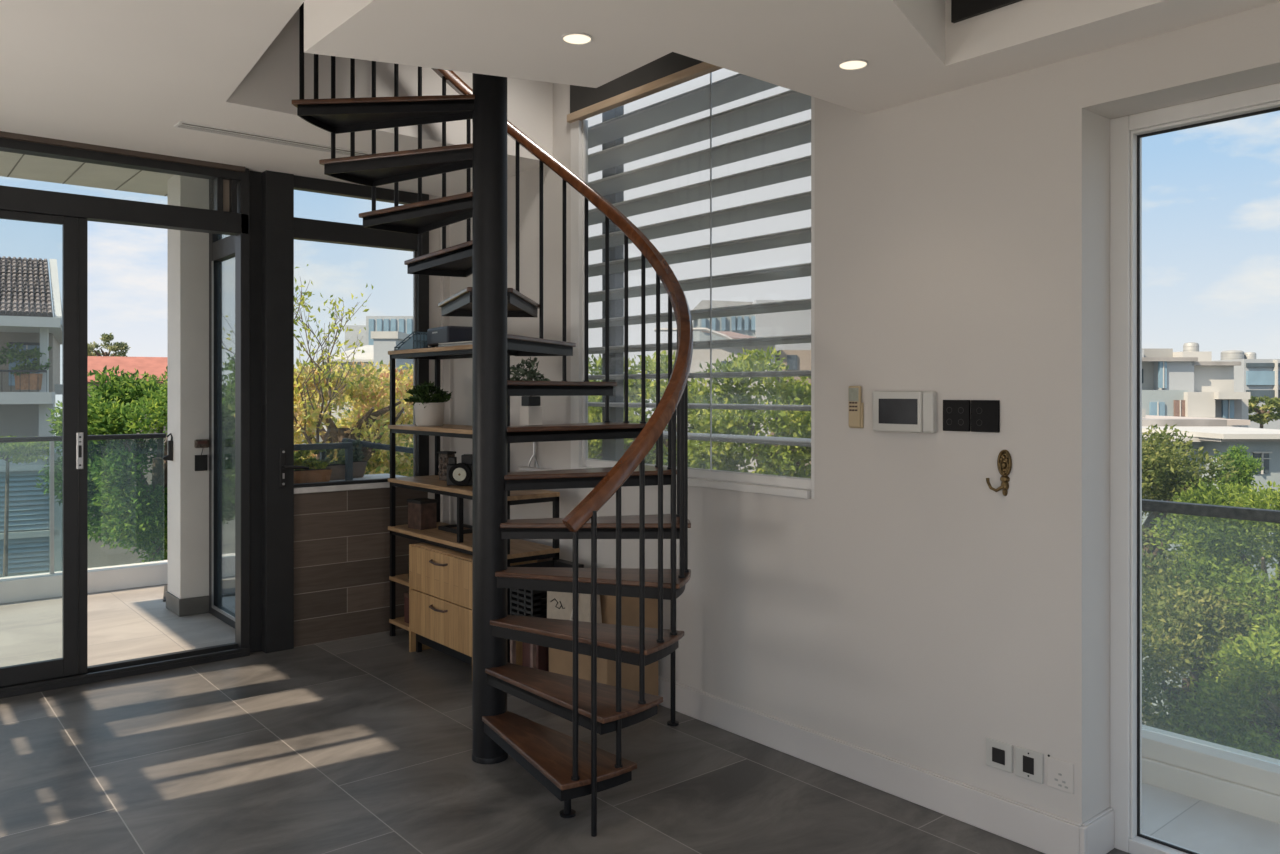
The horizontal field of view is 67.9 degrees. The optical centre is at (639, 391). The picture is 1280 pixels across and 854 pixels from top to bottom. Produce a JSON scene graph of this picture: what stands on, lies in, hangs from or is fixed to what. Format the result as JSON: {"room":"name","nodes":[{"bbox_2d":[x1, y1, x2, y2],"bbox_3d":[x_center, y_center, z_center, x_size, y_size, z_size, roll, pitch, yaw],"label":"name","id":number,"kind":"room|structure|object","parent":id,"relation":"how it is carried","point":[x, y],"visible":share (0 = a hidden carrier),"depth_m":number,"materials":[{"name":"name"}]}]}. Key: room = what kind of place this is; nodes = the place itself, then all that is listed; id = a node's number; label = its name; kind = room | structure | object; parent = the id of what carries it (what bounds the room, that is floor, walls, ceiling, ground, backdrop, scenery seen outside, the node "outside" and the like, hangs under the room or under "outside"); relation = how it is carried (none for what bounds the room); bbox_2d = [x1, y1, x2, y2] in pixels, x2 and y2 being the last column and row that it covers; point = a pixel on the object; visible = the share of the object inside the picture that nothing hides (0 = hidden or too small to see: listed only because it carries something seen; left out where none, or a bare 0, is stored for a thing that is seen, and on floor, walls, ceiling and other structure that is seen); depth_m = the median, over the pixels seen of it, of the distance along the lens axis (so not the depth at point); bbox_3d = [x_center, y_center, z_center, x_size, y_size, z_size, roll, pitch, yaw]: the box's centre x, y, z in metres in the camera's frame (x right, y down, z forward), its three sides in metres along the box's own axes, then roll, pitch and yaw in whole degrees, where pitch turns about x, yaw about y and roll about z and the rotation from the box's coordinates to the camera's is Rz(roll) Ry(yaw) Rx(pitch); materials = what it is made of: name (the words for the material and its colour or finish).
{"room":"living room","nodes":[
{"label":"living room","id":0,"kind":"room"},
{"bbox_2d":[0,151,172,195],"bbox_3d":[-4.126,-1.514,5.094,3.570,0.173,1.990,0,0,-40],"label":"soffit","id":1,"kind":"structure","parent":0,"point":[13,165],"depth_m":6.22,"materials":[{"name":"white paint"}]},
{"bbox_2d":[166,175,208,616],"bbox_3d":[-2.997,0.010,6.327,0.218,2.880,0.338,0,0,-40],"label":"pillar","id":2,"kind":"structure","parent":0,"point":[187,594],"depth_m":6.20,"materials":[{"name":"white paint"}]},
{"bbox_2d":[162,433,172,460],"bbox_3d":[-3.111,0.362,6.257,0.062,0.185,0.028,0,0,-40],"label":"clamp","id":3,"kind":"object","parent":2,"relation":"attached to","point":[169,456],"visible":1,"depth_m":6.25,"materials":[{"name":"black metal"}]},
{"bbox_2d":[194,439,208,470],"bbox_3d":[-2.861,0.412,6.205,0.085,0.205,0.040,0,0,-40],"label":"wall socket","id":4,"kind":"object","parent":2,"relation":"attached to","point":[200,460],"visible":1,"depth_m":6.20,"materials":[{"name":"black plastic"}]},
{"bbox_2d":[0,0,552,195],"bbox_3d":[-0.069,-1.840,1.608,3.850,1.220,8.560,0,0,-40],"label":"ceiling","id":5,"kind":"structure","parent":0,"point":[121,74],"depth_m":4.09,"materials":[{"name":"paint"}]},
{"bbox_2d":[174,121,371,155],"bbox_3d":[-1.660,-1.227,4.733,1.200,0.006,0.110,0,0,-40],"label":"ceiling vent","id":6,"kind":"object","parent":5,"relation":"in","point":[181,124],"visible":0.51,"depth_m":4.59,"materials":[{"name":"white metal"}]},
{"bbox_2d":[294,487,427,646],"bbox_3d":[-1.701,1.014,5.713,0.850,0.872,0.160,0,0,-40],"label":"wall","id":7,"kind":"structure","parent":0,"point":[342,538],"depth_m":5.59,"materials":[{"name":"brown tile"}]},
{"bbox_2d":[209,179,234,628],"bbox_3d":[-2.471,0.000,5.846,0.065,2.900,1.050,0,0,-40],"label":"window","id":8,"kind":"structure","parent":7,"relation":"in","point":[221,247],"depth_m":6.13,"materials":[{"name":"grey metal"}]},
{"bbox_2d":[249,170,428,652],"bbox_3d":[-1.746,0.110,5.592,1.077,2.680,0.208,0,0,-40],"label":"window","id":9,"kind":"structure","parent":7,"relation":"in","point":[274,227],"depth_m":5.31,"materials":[{"name":"grey metal"}]},
{"bbox_2d":[294,438,412,493],"bbox_3d":[-1.821,0.438,5.876,0.914,0.280,0.595,0,0,-40],"label":"railing","id":10,"kind":"object","parent":7,"relation":"in","point":[386,475],"depth_m":5.77,"materials":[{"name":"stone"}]},
{"bbox_2d":[294,442,331,483],"bbox_3d":[-2.045,0.424,5.725,0.332,0.242,0.192,0,0,-40],"label":"planter","id":11,"kind":"object","parent":10,"relation":"on","point":[317,472],"visible":0.6,"depth_m":5.73,"materials":[{"name":"ceramic"}]},
{"bbox_2d":[294,469,331,483],"bbox_3d":[-2.018,0.507,5.735,0.278,0.075,0.133,0,0,-40],"label":"tub","id":12,"kind":"object","parent":11,"relation":"in","point":[300,475],"depth_m":5.70,"materials":[{"name":"wood"}]},
{"bbox_2d":[316,449,344,479],"bbox_3d":[-1.926,0.430,5.902,0.288,0.230,0.189,0,0,-40],"label":"planter","id":13,"kind":"object","parent":10,"relation":"on","point":[338,468],"visible":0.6,"depth_m":5.89,"materials":[{"name":"ceramic"}]},
{"bbox_2d":[326,465,344,479],"bbox_3d":[-1.919,0.500,5.921,0.223,0.090,0.134,0,0,-40],"label":"tub","id":14,"kind":"object","parent":13,"relation":"in","point":[338,471],"depth_m":5.88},
{"bbox_2d":[334,439,366,477],"bbox_3d":[-1.850,0.420,6.079,0.176,0.250,0.192,0,0,-40],"label":"planter","id":15,"kind":"object","parent":10,"relation":"on","point":[359,466],"visible":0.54,"depth_m":6.05,"materials":[{"name":"ceramic"}]},
{"bbox_2d":[334,462,366,477],"bbox_3d":[-1.855,0.495,6.079,0.167,0.100,0.154,0,0,-40],"label":"tub","id":16,"kind":"object","parent":15,"relation":"in","point":[359,468],"depth_m":6.05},
{"bbox_2d":[428,195,449,523],"bbox_3d":[-1.311,0.110,6.011,0.130,2.680,0.200,0,0,-40],"label":"wall","id":17,"kind":"structure","parent":0,"point":[439,286],"depth_m":5.96,"materials":[{"name":"paint"}]},
{"bbox_2d":[304,0,671,87],"bbox_3d":[-0.425,-1.760,2.950,0.920,1.380,0.880,0,0,-40],"label":"ceiling","id":18,"kind":"structure","parent":0,"point":[503,38],"depth_m":2.91,"materials":[{"name":"paint"}]},
{"bbox_2d":[561,32,592,44],"bbox_3d":[-0.190,-1.067,2.872,0.098,0.004,0.098,0,0,-40],"label":"recessed light","id":19,"kind":"object","parent":18,"relation":"in","point":[574,38],"visible":1,"depth_m":2.87,"materials":[{"name":"white paint"}]},
{"bbox_2d":[563,34,590,43],"bbox_3d":[-0.190,-1.067,2.872,0.082,0.001,0.082,0,0,-40],"label":"diffuser","id":20,"kind":"object","parent":19,"relation":"attached to","point":[567,38],"depth_m":2.87,"materials":[{"name":"white plastic"}]},
{"bbox_2d":[0,629,1129,853],"bbox_3d":[0.050,1.600,1.668,4.110,0.300,8.500,0,0,-40],"label":"floor","id":21,"kind":"structure","parent":0,"point":[360,744],"depth_m":3.56,"materials":[{"name":"tile"}]},
{"bbox_2d":[409,543,536,664],"bbox_3d":[-0.926,1.150,5.141,0.410,0.600,0.714,0,0,-40],"label":"base cabinet","id":22,"kind":"object","parent":21,"relation":"on","point":[440,578],"visible":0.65,"depth_m":5.01,"materials":[{"name":"brown wood"}]},
{"bbox_2d":[388,345,559,662],"bbox_3d":[-0.955,0.603,5.252,0.332,1.694,1.307,0,0,-40],"label":"shelving unit","id":23,"kind":"object","parent":21,"relation":"on","point":[518,550],"visible":0.5,"depth_m":5.28,"materials":[{"name":"black paint"}]},
{"bbox_2d":[404,592,408,623],"bbox_3d":[-1.264,1.262,5.556,0.166,0.175,0.186,0,0,-40],"label":"box","id":24,"kind":"object","parent":23,"relation":"on","point":[406,594],"visible":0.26,"depth_m":5.55,"materials":[{"name":"brown leather"}]},
{"bbox_2d":[394,331,430,349],"bbox_3d":[-1.311,-0.297,5.608,0.185,0.101,0.248,0,0,-40],"label":"magazine rack","id":25,"kind":"object","parent":23,"relation":"on","point":[416,341],"visible":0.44,"depth_m":5.50,"materials":[{"name":"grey metal"}]},
{"bbox_2d":[407,498,437,529],"bbox_3d":[-1.277,0.714,5.571,0.140,0.168,0.120,0,0,42],"label":"box","id":26,"kind":"object","parent":23,"relation":"on","point":[421,511],"visible":1,"depth_m":5.53,"materials":[{"name":"brown wood"}]},
{"bbox_2d":[403,381,452,425],"bbox_3d":[-1.222,0.065,5.477,0.257,0.263,0.285,0,0,26],"label":"potted plant","id":27,"kind":"object","parent":23,"relation":"on","point":[429,409],"visible":1,"depth_m":5.41,"materials":[{"name":"green plant"}]},
{"bbox_2d":[437,451,455,480],"bbox_3d":[-1.122,0.428,5.505,0.092,0.168,0.074,0,0,40],"label":"carved block","id":28,"kind":"object","parent":23,"relation":"on","point":[443,459],"visible":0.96,"depth_m":5.48,"materials":[{"name":"brown wood"}]},
{"bbox_2d":[427,326,471,347],"bbox_3d":[-1.064,-0.303,5.360,0.186,0.118,0.335,0,0,-34],"label":"projector","id":29,"kind":"object","parent":23,"relation":"on","point":[445,334],"visible":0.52,"depth_m":5.23,"materials":[{"name":"black plastic"}]},
{"bbox_2d":[438,524,471,533],"bbox_3d":[-1.031,0.787,5.463,0.160,0.022,0.240,0,0,-40],"label":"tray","id":30,"kind":"object","parent":23,"relation":"on","point":[448,528],"visible":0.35,"depth_m":5.46,"materials":[{"name":"black plastic"}]},
{"bbox_2d":[438,341,471,346],"bbox_3d":[-0.917,-0.255,5.091,0.170,0.021,0.340,0,0,-44],"label":"laptop","id":31,"kind":"object","parent":23,"relation":"on","point":[463,342],"visible":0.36,"depth_m":5.04,"materials":[{"name":"silver metal"}]},
{"bbox_2d":[447,454,471,485],"bbox_3d":[-0.976,0.428,5.200,0.160,0.168,0.133,0,0,0],"label":"alarm clock","id":32,"kind":"object","parent":23,"relation":"on","point":[458,474],"visible":0.81,"depth_m":5.14,"materials":[{"name":"black plastic"}]},
{"bbox_2d":[510,357,550,425],"bbox_3d":[-0.570,0.007,4.819,0.238,0.378,0.275,0,0,-40],"label":"potted plant","id":33,"kind":"object","parent":23,"relation":"on","point":[530,410],"visible":0.62,"depth_m":4.79,"materials":[{"name":"green plant"}]},
{"bbox_2d":[292,2,692,836],"bbox_3d":[-0.503,-0.490,3.926,1.610,3.880,1.248,0,0,31],"label":"spiral staircase","id":34,"kind":"structure","parent":21,"relation":"on","point":[569,767],"depth_m":3.71,"materials":[{"name":"black metal"}]},
{"bbox_2d":[522,642,548,671],"bbox_3d":[-0.455,1.329,4.661,0.200,0.241,0.141,0,0,-40],"label":"storage box","id":35,"kind":"object","parent":21,"relation":"on","point":[542,653],"visible":0.1,"depth_m":4.57,"materials":[{"name":"brown cardboard"}]},
{"bbox_2d":[510,559,583,668],"bbox_3d":[-0.456,1.150,4.661,0.301,0.600,0.200,0,0,-40],"label":"crate","id":36,"kind":"object","parent":21,"relation":"on","point":[531,603],"visible":0.34,"depth_m":4.58,"materials":[{"name":"black plastic"}]},
{"bbox_2d":[549,648,657,706],"bbox_3d":[-0.176,1.300,4.457,0.300,0.301,0.461,0,0,-40],"label":"carton","id":37,"kind":"object","parent":21,"relation":"on","point":[560,661],"visible":0.11,"depth_m":4.32,"materials":[{"name":"cardboard"}]},
{"bbox_2d":[547,591,601,622],"bbox_3d":[-0.310,1.013,4.375,0.100,0.270,0.344,0,0,-42],"label":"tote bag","id":38,"kind":"object","parent":37,"relation":"on","point":[559,604],"visible":0.43,"depth_m":4.35,"materials":[{"name":"fabric"}]},
{"bbox_2d":[550,598,564,608],"bbox_3d":[-0.382,0.983,4.409,0.007,0.044,0.112,0,0,-42],"label":"print","id":39,"kind":"object","parent":38,"relation":"attached to","point":[555,603],"depth_m":4.41,"materials":[{"name":"white paper"}]},
{"bbox_2d":[600,595,657,627],"bbox_3d":[-0.101,1.002,4.415,0.250,0.291,0.301,0,0,-40],"label":"carton","id":40,"kind":"object","parent":37,"relation":"on","point":[629,605],"visible":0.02,"depth_m":4.29,"materials":[{"name":"cardboard"}]},
{"bbox_2d":[0,584,1279,853],"bbox_3d":[-2.330,1.601,2.192,8.220,0.298,9.550,0,0,-40],"label":"floor","id":41,"kind":"structure","parent":0,"point":[132,623],"depth_m":5.46,"materials":[{"name":"tile"}]},
{"bbox_2d":[0,560,167,603],"bbox_3d":[-5.503,1.373,5.679,7.800,0.157,0.170,0,0,-40],"label":"curb","id":42,"kind":"object","parent":41,"relation":"on","point":[18,588],"depth_m":6.87,"materials":[{"name":"white paint"}]},
{"bbox_2d":[0,433,165,577],"bbox_3d":[-6.019,0.805,5.244,6.250,0.980,0.056,0,0,-40],"label":"balcony railing","id":43,"kind":"object","parent":42,"relation":"on","point":[51,439],"visible":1,"depth_m":6.76,"materials":[{"name":"grey metal"}]},
{"bbox_2d":[163,585,167,601],"bbox_3d":[-3.198,1.444,6.936,0.500,0.012,0.580,0,0,-26],"label":"doormat","id":44,"kind":"object","parent":41,"relation":"on","point":[165,586],"visible":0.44,"depth_m":6.83,"materials":[{"name":"grey"}]},
{"bbox_2d":[1142,725,1279,823],"bbox_3d":[1.500,1.520,4.108,0.160,0.460,7.600,0,0,-40],"label":"parapet","id":45,"kind":"object","parent":41,"relation":"on","point":[1247,785],"depth_m":3.38,"materials":[{"name":"beige paint"}]},
{"bbox_2d":[1142,499,1279,764],"bbox_3d":[2.796,0.850,2.566,0.050,0.880,3.570,0,0,-40],"label":"balcony railing","id":46,"kind":"object","parent":45,"relation":"on","point":[1219,511],"visible":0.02,"depth_m":3.42,"materials":[{"name":"clear glass"}]},
{"bbox_2d":[450,2,1279,825],"bbox_3d":[1.488,-0.500,2.902,0.200,3.900,8.560,0,0,-40],"label":"wall","id":47,"kind":"structure","parent":0,"point":[913,610],"depth_m":3.27,"materials":[{"name":"paint"}]},
{"bbox_2d":[519,467,551,470],"bbox_3d":[-0.479,0.424,5.077,0.045,0.016,0.560,0,0,-40],"label":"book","id":48,"kind":"object","parent":47,"relation":"attached to","point":[520,468],"visible":0.47,"depth_m":5.18,"materials":[{"name":"white paint"}]},
{"bbox_2d":[528,442,538,467],"bbox_3d":[-0.573,0.340,5.195,0.042,0.148,0.087,0,0,-40],"label":"candle stand","id":49,"kind":"object","parent":48,"relation":"on","point":[536,462],"visible":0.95,"depth_m":5.20,"materials":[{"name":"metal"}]},
{"bbox_2d":[567,52,814,498],"bbox_3d":[0.171,-0.740,4.350,0.085,2.320,1.630,0,0,-40],"label":"window","id":50,"kind":"structure","parent":47,"relation":"in","point":[797,487],"depth_m":4.50,"materials":[{"name":"white paint"}]},
{"bbox_2d":[588,73,810,460],"bbox_3d":[0.082,-0.750,4.783,0.298,2.400,2.450,0,0,-40],"label":"window blind","id":51,"kind":"object","parent":47,"relation":"attached to","point":[616,125],"visible":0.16,"depth_m":4.44,"materials":[{"name":"grey fabric"}]},
{"bbox_2d":[849,386,863,427],"bbox_3d":[0.804,0.056,3.550,0.024,0.158,0.062,0,0,-40],"label":"remote control","id":52,"kind":"object","parent":47,"relation":"attached to","point":[856,408],"visible":1,"depth_m":3.54,"materials":[{"name":"plastic"}]},
{"bbox_2d":[658,676,1113,853],"bbox_3d":[0.149,1.386,4.491,0.204,0.128,4.004,0,0,-40],"label":"baseboard","id":53,"kind":"structure","parent":47,"relation":"attached to","point":[1045,832],"depth_m":3.37,"materials":[{"name":"paint"}]},
{"bbox_2d":[873,391,936,432],"bbox_3d":[0.940,0.070,3.382,0.030,0.146,0.256,0,0,-40],"label":"monitor","id":54,"kind":"object","parent":47,"relation":"attached to","point":[893,411],"visible":1,"depth_m":3.36,"materials":[{"name":"white plastic"}]},
{"bbox_2d":[943,400,969,431],"bbox_3d":[1.076,0.080,3.232,0.011,0.106,0.101,0,0,-40],"label":"light switch","id":55,"kind":"object","parent":47,"relation":"attached to","point":[956,413],"visible":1,"depth_m":3.23,"materials":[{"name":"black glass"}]},
{"bbox_2d":[971,400,999,432],"bbox_3d":[1.144,0.080,3.151,0.011,0.106,0.101,0,0,-40],"label":"light switch","id":56,"kind":"object","parent":47,"relation":"attached to","point":[985,414],"visible":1,"depth_m":3.15,"materials":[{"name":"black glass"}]},
{"bbox_2d":[986,450,1011,495],"bbox_3d":[1.173,0.264,3.106,0.080,0.152,0.028,0,0,26],"label":"coat hook","id":57,"kind":"object","parent":47,"relation":"attached to","point":[1004,461],"visible":1,"depth_m":3.09,"materials":[{"name":"gold metal"}]},
{"bbox_2d":[986,737,1012,772],"bbox_3d":[1.177,1.190,3.113,0.010,0.092,0.092,0,0,-40],"label":"wall outlet","id":58,"kind":"object","parent":47,"relation":"attached to","point":[999,755],"visible":1,"depth_m":3.11,"materials":[{"name":"white plastic"}]},
{"bbox_2d":[992,747,1004,764],"bbox_3d":[1.174,1.192,3.111,0.003,0.047,0.044,0,0,-40],"label":"socket","id":59,"kind":"object","parent":58,"relation":"attached to","point":[998,753],"depth_m":3.11,"materials":[{"name":"black plastic"}]},
{"bbox_2d":[1015,746,1042,783],"bbox_3d":[1.242,1.190,3.033,0.011,0.096,0.092,0,0,-40],"label":"wall outlet","id":60,"kind":"object","parent":47,"relation":"attached to","point":[1028,763],"visible":1,"depth_m":3.03,"materials":[{"name":"white plastic"}]},
{"bbox_2d":[1023,755,1033,774],"bbox_3d":[1.239,1.190,3.031,0.003,0.052,0.036,0,0,-40],"label":"socket","id":61,"kind":"object","parent":60,"relation":"attached to","point":[1028,760],"depth_m":3.03,"materials":[{"name":"black plastic"}]},
{"bbox_2d":[1047,754,1073,793],"bbox_3d":[1.308,1.189,2.957,0.007,0.101,0.084,0,0,-40],"label":"wall outlet","id":62,"kind":"object","parent":47,"relation":"attached to","point":[1060,773],"visible":1,"depth_m":2.96,"materials":[{"name":"plastic"}]},
{"bbox_2d":[1110,83,1279,853],"bbox_3d":[2.160,0.290,2.298,0.080,2.320,1.972,0,0,-40],"label":"window frame","id":63,"kind":"structure","parent":47,"relation":"in","point":[1127,133],"depth_m":3.00,"materials":[{"name":"white paint"}]},
{"bbox_2d":[513,0,1279,113],"bbox_3d":[1.803,-1.740,0.960,1.800,1.420,5.170,0,0,-40],"label":"ceiling","id":64,"kind":"structure","parent":0,"point":[913,50],"depth_m":2.78,"materials":[{"name":"paint"}]},
{"bbox_2d":[837,59,868,70],"bbox_3d":[0.669,-1.027,2.983,0.098,0.004,0.098,0,0,-40],"label":"recessed light","id":65,"kind":"object","parent":64,"relation":"in","point":[851,64],"visible":1,"depth_m":2.98,"materials":[{"name":"white paint"}]},
{"bbox_2d":[840,61,865,68],"bbox_3d":[0.669,-1.027,2.983,0.082,0.001,0.082,0,0,-40],"label":"diffuser","id":66,"kind":"object","parent":65,"relation":"attached to","point":[844,64],"depth_m":2.98,"materials":[{"name":"white plastic"}]},
{"bbox_2d":[951,0,1022,22],"bbox_3d":[1.333,-1.272,2.546,0.015,0.235,1.110,0,0,-40],"label":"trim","id":67,"kind":"structure","parent":64,"relation":"attached to","point":[961,10],"depth_m":2.91,"materials":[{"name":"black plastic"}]},
{"bbox_3d":[-1.510,0.110,0.409,0.100,2.680,8.560,0,0,-40],"label":"wall","id":68,"kind":"structure","parent":0,"visible":0},
{"bbox_2d":[0,131,249,698],"bbox_3d":[-3.185,0.110,4.452,2.595,2.680,0.180,0,0,-40],"label":"door","id":69,"kind":"structure","parent":68,"relation":"in","point":[230,215],"depth_m":4.75,"materials":[{"name":"grey metal"}]},
{"bbox_2d":[223,179,228,211],"bbox_3d":[-2.268,-1.071,5.202,0.035,0.182,0.006,0,0,-40],"label":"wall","id":70,"kind":"structure","parent":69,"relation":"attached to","point":[225,181],"depth_m":5.20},
{"label":"outside","id":71,"kind":"structure","parent":0,"visible":0},
{"bbox_2d":[55,434,1160,726],"bbox_3d":[-22.986,9.700,58.921,360.000,0.500,360.000,0,0,-40],"label":"ground","id":72,"kind":"structure","parent":71,"point":[320,439],"depth_m":174.31,"materials":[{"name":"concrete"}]},
{"bbox_2d":[0,435,57,576],"bbox_3d":[-8.709,5.019,12.963,1.302,8.862,0.824,0,0,-40],"label":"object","id":73,"kind":"object","parent":72,"relation":"on","point":[29,452],"visible":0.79,"depth_m":12.98,"materials":[{"name":"green plant"}]},
{"bbox_2d":[0,256,61,576],"bbox_3d":[-12.192,2.961,17.057,3.243,10.752,6.350,0,0,-30],"label":"house","id":74,"kind":"structure","parent":72,"relation":"on","point":[26,312],"depth_m":15.38,"materials":[{"name":"white concrete"}]},
{"bbox_2d":[0,536,48,573],"bbox_3d":[-10.235,2.621,15.098,1.453,0.537,0.100,0,0,-30],"label":"shutter","id":75,"kind":"object","parent":74,"relation":"hanging from","point":[26,554],"depth_m":15.29,"materials":[{"name":"metal"}]},
{"bbox_2d":[0,471,48,530],"bbox_3d":[-10.235,1.745,15.098,1.453,0.932,0.100,0,0,-30],"label":"shutter","id":76,"kind":"object","parent":74,"relation":"hanging from","point":[28,504],"depth_m":15.28,"materials":[{"name":"metal"}]},
{"bbox_2d":[0,342,51,389],"bbox_3d":[-9.910,-0.426,15.288,0.858,0.781,0.796,0,0,0],"label":"planter","id":77,"kind":"object","parent":74,"relation":"on","point":[23,380],"visible":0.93,"depth_m":15.15,"materials":[{"name":"ceramic"}]},
{"bbox_2d":[14,373,42,389],"bbox_3d":[-9.794,-0.166,15.275,0.370,0.260,0.250,0,0,0],"label":"basket","id":78,"kind":"object","parent":77,"relation":"on","point":[25,381],"depth_m":15.15,"materials":[{"name":"wood"}]},
{"bbox_2d":[34,365,167,561],"bbox_3d":[-6.625,4.473,13.046,2.601,9.962,2.688,0,0,21],"label":"hedge","id":79,"kind":"object","parent":72,"relation":"on","point":[122,508],"visible":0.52,"depth_m":12.21,"materials":[{"name":"green plant"}]},
{"bbox_2d":[88,333,130,356],"bbox_3d":[-31.063,3.002,54.911,2.616,12.904,2.292,0,0,-40],"label":"tree","id":80,"kind":"object","parent":72,"relation":"on","point":[117,346],"visible":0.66,"depth_m":54.84,"materials":[{"name":"green plant"}]},
{"bbox_2d":[88,356,167,567],"bbox_3d":[-23.496,3.890,45.091,5.000,11.120,6.000,0,0,-26],"label":"building","id":81,"kind":"structure","parent":72,"relation":"on","point":[98,556],"depth_m":42.84,"materials":[{"name":"tile"}]},
{"bbox_2d":[294,264,372,459],"bbox_3d":[-3.100,4.178,8.246,1.461,10.548,1.288,0,0,-11],"label":"tree","id":82,"kind":"object","parent":72,"relation":"on","point":[302,298],"visible":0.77,"depth_m":8.23,"materials":[{"name":"green plant"}]},
{"bbox_2d":[294,357,412,476],"bbox_3d":[-2.797,4.563,9.070,2.242,9.782,1.724,0,0,-40],"label":"tree","id":83,"kind":"object","parent":72,"relation":"on","point":[376,387],"visible":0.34,"depth_m":8.76,"materials":[{"name":"green plant"}]},
{"bbox_2d":[321,331,412,461],"bbox_3d":[-17.646,2.843,64.450,5.276,13.213,11.100,0,0,0],"label":"warehouse","id":84,"kind":"structure","parent":72,"relation":"on","point":[384,341],"depth_m":59.70,"materials":[{"name":"concrete"}]},
{"bbox_2d":[334,360,412,475],"bbox_3d":[-2.590,4.543,10.494,1.842,9.822,1.606,0,0,-40],"label":"tree","id":85,"kind":"object","parent":72,"relation":"on","point":[357,406],"visible":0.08,"depth_m":10.09,"materials":[{"name":"green plant"}]},
{"bbox_2d":[345,316,412,350],"bbox_3d":[-32.968,-0.075,127.925,12.379,19.050,16.150,0,0,0],"label":"office tower","id":86,"kind":"structure","parent":72,"relation":"on","point":[404,324],"depth_m":120.01,"materials":[{"name":"concrete"}]},
{"bbox_2d":[588,350,733,470],"bbox_3d":[0.034,4.511,9.453,2.303,9.887,1.824,0,0,-40],"label":"tree","id":87,"kind":"object","parent":72,"relation":"on","point":[634,390],"visible":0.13,"depth_m":9.22,"materials":[{"name":"green plant"}]},
{"bbox_2d":[654,328,810,476],"bbox_3d":[3.305,6.992,33.810,5.706,18.100,8.380,0,0,0],"label":"house","id":88,"kind":"structure","parent":72,"relation":"on","point":[796,359],"depth_m":30.00,"materials":[{"name":"white concrete"}]},
{"bbox_2d":[660,346,810,477],"bbox_3d":[1.129,4.509,9.036,2.245,9.891,1.817,0,0,-40],"label":"tree","id":89,"kind":"object","parent":72,"relation":"on","point":[781,460],"visible":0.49,"depth_m":8.45,"materials":[{"name":"green plant"}]},
{"bbox_2d":[692,300,810,350],"bbox_3d":[7.579,13.042,65.000,8.842,38.084,10.000,0,0,0],"label":"block","id":90,"kind":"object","parent":72,"relation":"on","point":[788,323],"visible":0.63,"depth_m":60.01,"materials":[{"name":"concrete"}]},
{"bbox_2d":[1142,349,1249,427],"bbox_3d":[24.272,11.075,46.300,5.394,26.305,11.400,0,0,0],"label":"building","id":91,"kind":"structure","parent":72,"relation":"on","point":[1179,384],"depth_m":42.49,"materials":[{"name":"concrete"}]},
{"bbox_2d":[1183,342,1198,351],"bbox_3d":[26.394,-2.056,45.500,0.676,0.663,0.676,0,0,-40],"label":"water tank","id":92,"kind":"object","parent":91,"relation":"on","point":[1190,346],"visible":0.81,"depth_m":45.24,"materials":[{"name":"white plastic"}]},
{"bbox_2d":[1142,424,1258,622],"bbox_3d":[5.386,4.846,10.526,2.383,9.217,2.389,0,0,-6],"label":"tree","id":93,"kind":"object","parent":72,"relation":"on","point":[1161,463],"visible":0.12,"depth_m":9.96,"materials":[{"name":"green plant"}]},
{"bbox_2d":[1142,547,1279,754],"bbox_3d":[4.887,5.425,8.407,2.646,8.061,2.327,0,0,-16],"label":"bush","id":94,"kind":"object","parent":72,"relation":"on","point":[1168,602],"visible":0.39,"depth_m":7.93,"materials":[{"name":"green plant"}]},
{"bbox_2d":[1142,409,1279,714],"bbox_3d":[16.550,7.239,32.700,7.374,13.328,14.600,0,0,0],"label":"house","id":95,"kind":"structure","parent":72,"relation":"on","point":[1210,433],"depth_m":26.61,"materials":[{"name":"concrete"}]},
{"bbox_2d":[1144,476,1279,724],"bbox_3d":[5.713,5.098,8.548,2.297,8.714,2.186,0,0,-14],"label":"bush","id":96,"kind":"object","parent":72,"relation":"on","point":[1225,542],"visible":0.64,"depth_m":8.36,"materials":[{"name":"green plant"}]},
{"bbox_2d":[1158,602,1279,759],"bbox_3d":[5.395,5.517,7.524,1.963,7.878,2.226,0,0,42],"label":"tree","id":97,"kind":"object","parent":72,"relation":"on","point":[1234,732],"visible":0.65,"depth_m":7.38,"materials":[{"name":"green plant"}]},
{"bbox_2d":[1213,444,1264,490],"bbox_3d":[11.293,5.216,17.973,0.798,8.470,0.824,0,0,-40],"label":"tree","id":98,"kind":"object","parent":72,"relation":"on","point":[1245,474],"visible":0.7,"depth_m":17.79,"materials":[{"name":"green plant"}]},
{"bbox_2d":[1217,359,1279,428],"bbox_3d":[47.674,18.605,75.800,6.337,42.074,12.400,0,0,0],"label":"office block","id":99,"kind":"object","parent":72,"relation":"on","point":[1259,377],"visible":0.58,"depth_m":70.00,"materials":[{"name":"concrete"}]},
{"bbox_2d":[1220,350,1243,359],"bbox_3d":[45.832,-2.837,73.500,1.578,0.810,1.578,0,0,-40],"label":"water tank","id":100,"kind":"object","parent":99,"relation":"on","point":[1229,354],"visible":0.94,"depth_m":72.89,"materials":[{"name":"white plastic"}]},
{"bbox_2d":[1244,352,1255,358],"bbox_3d":[47.158,-2.763,73.500,0.902,0.663,0.902,0,0,-40],"label":"water tank","id":101,"kind":"object","parent":99,"relation":"on","point":[1247,355],"visible":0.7,"depth_m":73.13,"materials":[{"name":"white plastic"}]},
{"bbox_2d":[1248,395,1279,427],"bbox_3d":[39.437,4.817,60.081,6.017,9.278,2.777,0,0,-40],"label":"tree","id":102,"kind":"object","parent":72,"relation":"on","point":[1262,415],"visible":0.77,"depth_m":59.37,"materials":[{"name":"green plant"}]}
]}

